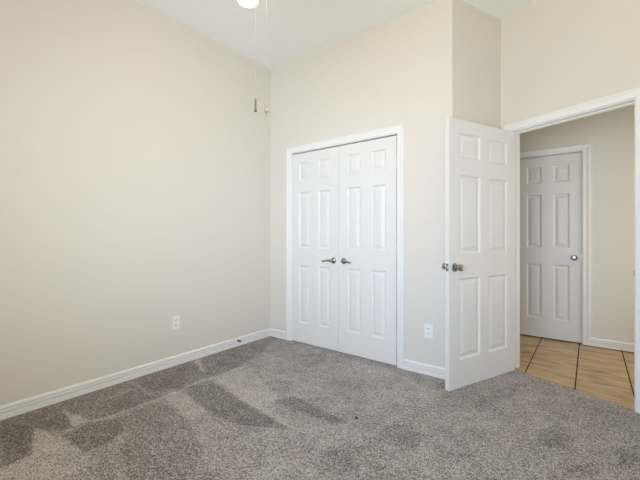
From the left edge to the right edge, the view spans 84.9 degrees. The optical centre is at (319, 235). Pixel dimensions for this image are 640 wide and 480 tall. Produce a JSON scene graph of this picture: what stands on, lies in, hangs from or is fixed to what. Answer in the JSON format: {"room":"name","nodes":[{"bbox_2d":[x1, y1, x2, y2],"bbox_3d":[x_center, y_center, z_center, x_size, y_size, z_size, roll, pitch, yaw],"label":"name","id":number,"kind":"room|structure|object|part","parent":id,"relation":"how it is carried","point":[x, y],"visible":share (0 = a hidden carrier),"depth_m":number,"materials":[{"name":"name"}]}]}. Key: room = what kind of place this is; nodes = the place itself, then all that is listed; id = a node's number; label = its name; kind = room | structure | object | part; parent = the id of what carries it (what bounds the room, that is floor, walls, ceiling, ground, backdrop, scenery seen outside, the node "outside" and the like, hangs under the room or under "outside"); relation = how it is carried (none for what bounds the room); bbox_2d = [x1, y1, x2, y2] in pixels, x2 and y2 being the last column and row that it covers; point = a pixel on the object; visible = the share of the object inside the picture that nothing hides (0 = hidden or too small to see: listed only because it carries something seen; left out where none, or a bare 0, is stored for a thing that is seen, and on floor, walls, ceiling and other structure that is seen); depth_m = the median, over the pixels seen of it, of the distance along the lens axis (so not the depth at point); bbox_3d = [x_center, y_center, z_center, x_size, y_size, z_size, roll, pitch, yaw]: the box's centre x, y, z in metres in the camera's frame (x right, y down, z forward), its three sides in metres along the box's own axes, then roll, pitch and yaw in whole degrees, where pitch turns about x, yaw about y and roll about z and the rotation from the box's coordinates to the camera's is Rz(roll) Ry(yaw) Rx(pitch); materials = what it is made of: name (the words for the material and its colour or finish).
{"room":"empty bedroom","nodes":[
{"label":"empty bedroom","id":0,"kind":"room"},
{"bbox_2d":[0,0,269,405],"bbox_3d":[-1.768,-0.379,2.595,0.115,3.070,3.980,0,0,38],"label":"wall","id":1,"kind":"structure","parent":0,"point":[135,148],"depth_m":2.75,"materials":[{"name":"white paint"}]},
{"bbox_2d":[0,328,285,420],"bbox_3d":[-1.616,1.113,2.477,0.269,0.086,3.750,0,0,38],"label":"baseboard","id":2,"kind":"structure","parent":1,"relation":"attached to","point":[19,407],"depth_m":2.74,"materials":[{"name":"white wood"}]},
{"bbox_2d":[172,315,179,329],"bbox_3d":[-1.285,0.778,3.119,0.008,0.118,0.072,0,0,38],"label":"wall outlet","id":3,"kind":"object","parent":1,"relation":"attached to","point":[175,319],"visible":1,"depth_m":3.11,"materials":[{"name":"white plastic"}]},
{"bbox_2d":[0,336,639,479],"bbox_3d":[0.015,1.156,1.659,3.850,0.001,4.450,0,0,38],"label":"floor","id":4,"kind":"structure","parent":0,"point":[270,407],"depth_m":2.12,"materials":[{"name":"carpet"}]},
{"bbox_2d":[136,0,535,69],"bbox_3d":[-0.014,-1.964,1.622,4.080,0.100,4.585,0,0,38],"label":"ceiling","id":5,"kind":"structure","parent":0,"point":[296,29],"depth_m":3.08,"materials":[{"name":"white paint"}]},
{"bbox_2d":[238,0,268,116],"bbox_3d":[-0.258,-1.211,1.458,1.034,1.405,0.988,0,0,0],"label":"ceiling fan","id":6,"kind":"object","parent":5,"relation":"hanging from","point":[246,3],"visible":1,"depth_m":1.50,"materials":[{"name":"white"}]},
{"bbox_3d":[-0.333,-1.175,1.612,0.094,0.199,0.094,0,0,0],"label":"lamp shade","id":7,"kind":"part","parent":6,"relation":"part of","materials":[{"name":"white glass"}]},
{"bbox_3d":[-0.275,-0.949,1.500,0.005,0.730,0.001,0,0,0],"label":"pull chain","id":8,"kind":"part","parent":6,"relation":"part of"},
{"bbox_3d":[-0.233,-0.938,1.500,0.007,0.752,0.001,0,0,0],"label":"pull chain","id":9,"kind":"part","parent":6,"relation":"part of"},
{"bbox_2d":[270,0,461,367],"bbox_3d":[0.292,-0.379,3.445,2.105,3.070,0.115,0,0,38],"label":"wall","id":10,"kind":"structure","parent":0,"point":[406,69],"depth_m":3.03,"materials":[{"name":"white paint"}]},
{"bbox_2d":[291,147,338,350],"bbox_3d":[-0.072,0.134,3.642,0.623,2.030,0.098,0,0,38],"label":"door","id":11,"kind":"structure","parent":10,"relation":"in","point":[314,174],"depth_m":3.64,"materials":[{"name":"white wood"}]},
{"bbox_2d":[286,124,403,368],"bbox_3d":[0.214,0.097,3.495,1.381,2.118,0.132,0,0,38],"label":"door frame","id":12,"kind":"structure","parent":10,"relation":"attached to","point":[398,130],"depth_m":3.18,"materials":[{"name":"white wood"}]},
{"bbox_2d":[339,136,396,365],"bbox_3d":[0.423,0.133,3.259,0.623,2.032,0.098,0,0,38],"label":"door","id":13,"kind":"structure","parent":10,"relation":"in","point":[367,169],"depth_m":3.26,"materials":[{"name":"white wood"}]},
{"bbox_2d":[404,359,444,378],"bbox_3d":[1.185,1.113,2.926,0.905,0.086,0.292,0,0,-5],"label":"baseboard","id":14,"kind":"structure","parent":10,"relation":"attached to","point":[435,371],"depth_m":2.91,"materials":[{"name":"white wood"}]},
{"bbox_2d":[424,324,432,338],"bbox_3d":[0.900,0.794,2.898,0.072,0.118,0.008,0,0,38],"label":"wall outlet","id":15,"kind":"object","parent":10,"relation":"attached to","point":[428,328],"visible":1,"depth_m":2.89,"materials":[{"name":"white plastic"}]},
{"bbox_2d":[462,0,500,128],"bbox_3d":[1.362,-0.379,3.017,0.520,3.070,0.090,0,0,-30],"label":"wall","id":16,"kind":"structure","parent":0,"point":[481,31],"depth_m":2.96,"materials":[{"name":"white paint"}]},
{"bbox_2d":[501,0,639,129],"bbox_3d":[2.069,-0.379,2.415,0.115,3.070,1.701,0,0,-30],"label":"wall","id":17,"kind":"structure","parent":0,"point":[556,55],"depth_m":2.66,"materials":[{"name":"white paint"}]},
{"bbox_2d":[504,87,639,413],"bbox_3d":[1.914,0.097,2.688,0.150,2.118,0.965,0,0,-30],"label":"door frame","id":18,"kind":"structure","parent":17,"relation":"attached to","point":[630,97],"depth_m":2.53,"materials":[{"name":"white wood"}]},
{"bbox_2d":[442,117,514,390],"bbox_3d":[1.302,0.137,2.802,0.846,2.030,0.169,0,0,-30],"label":"door","id":19,"kind":"structure","parent":18,"relation":"attached to","point":[479,265],"depth_m":2.76,"materials":[{"name":"white painted wood"},{"name":"satin nickel"}]},
{"bbox_3d":[1.024,0.238,2.583,0.065,0.065,0.067,0,0,-30],"label":"knob","id":20,"kind":"part","parent":19,"relation":"part of","materials":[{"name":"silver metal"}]},
{"bbox_2d":[515,334,634,409],"bbox_3d":[2.026,1.185,3.240,2.700,0.042,2.019,0,0,38],"label":"floor","id":21,"kind":"structure","parent":0,"point":[607,374],"depth_m":3.10,"materials":[{"name":"brown tile"}]},
{"bbox_2d":[520,105,634,342],"bbox_3d":[2.578,-0.219,3.954,2.700,2.750,0.115,0,0,38],"label":"wall","id":22,"kind":"structure","parent":0,"point":[610,135],"depth_m":3.59,"materials":[{"name":"white paint"}]},
{"bbox_2d":[520,153,581,342],"bbox_3d":[2.541,0.135,3.907,0.616,2.030,0.102,0,0,38],"label":"door","id":23,"kind":"structure","parent":22,"relation":"in","point":[550,187],"depth_m":3.90,"materials":[{"name":"white wood"}]},
{"bbox_3d":[2.723,0.238,3.744,0.065,0.065,0.067,0,0,38],"label":"knob","id":24,"kind":"part","parent":23,"relation":"part of","materials":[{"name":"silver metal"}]},
{"bbox_2d":[520,143,589,345],"bbox_3d":[2.571,0.095,3.948,0.755,2.122,0.132,0,0,38],"label":"door frame","id":25,"kind":"structure","parent":22,"relation":"attached to","point":[584,149],"depth_m":3.70,"materials":[{"name":"white wood"}]},
{"bbox_2d":[590,337,634,351],"bbox_3d":[3.221,1.113,3.375,0.974,0.086,0.014,0,0,38],"label":"baseboard","id":26,"kind":"structure","parent":22,"relation":"attached to","point":[604,343],"depth_m":3.56,"materials":[{"name":"white wood"}]}
]}

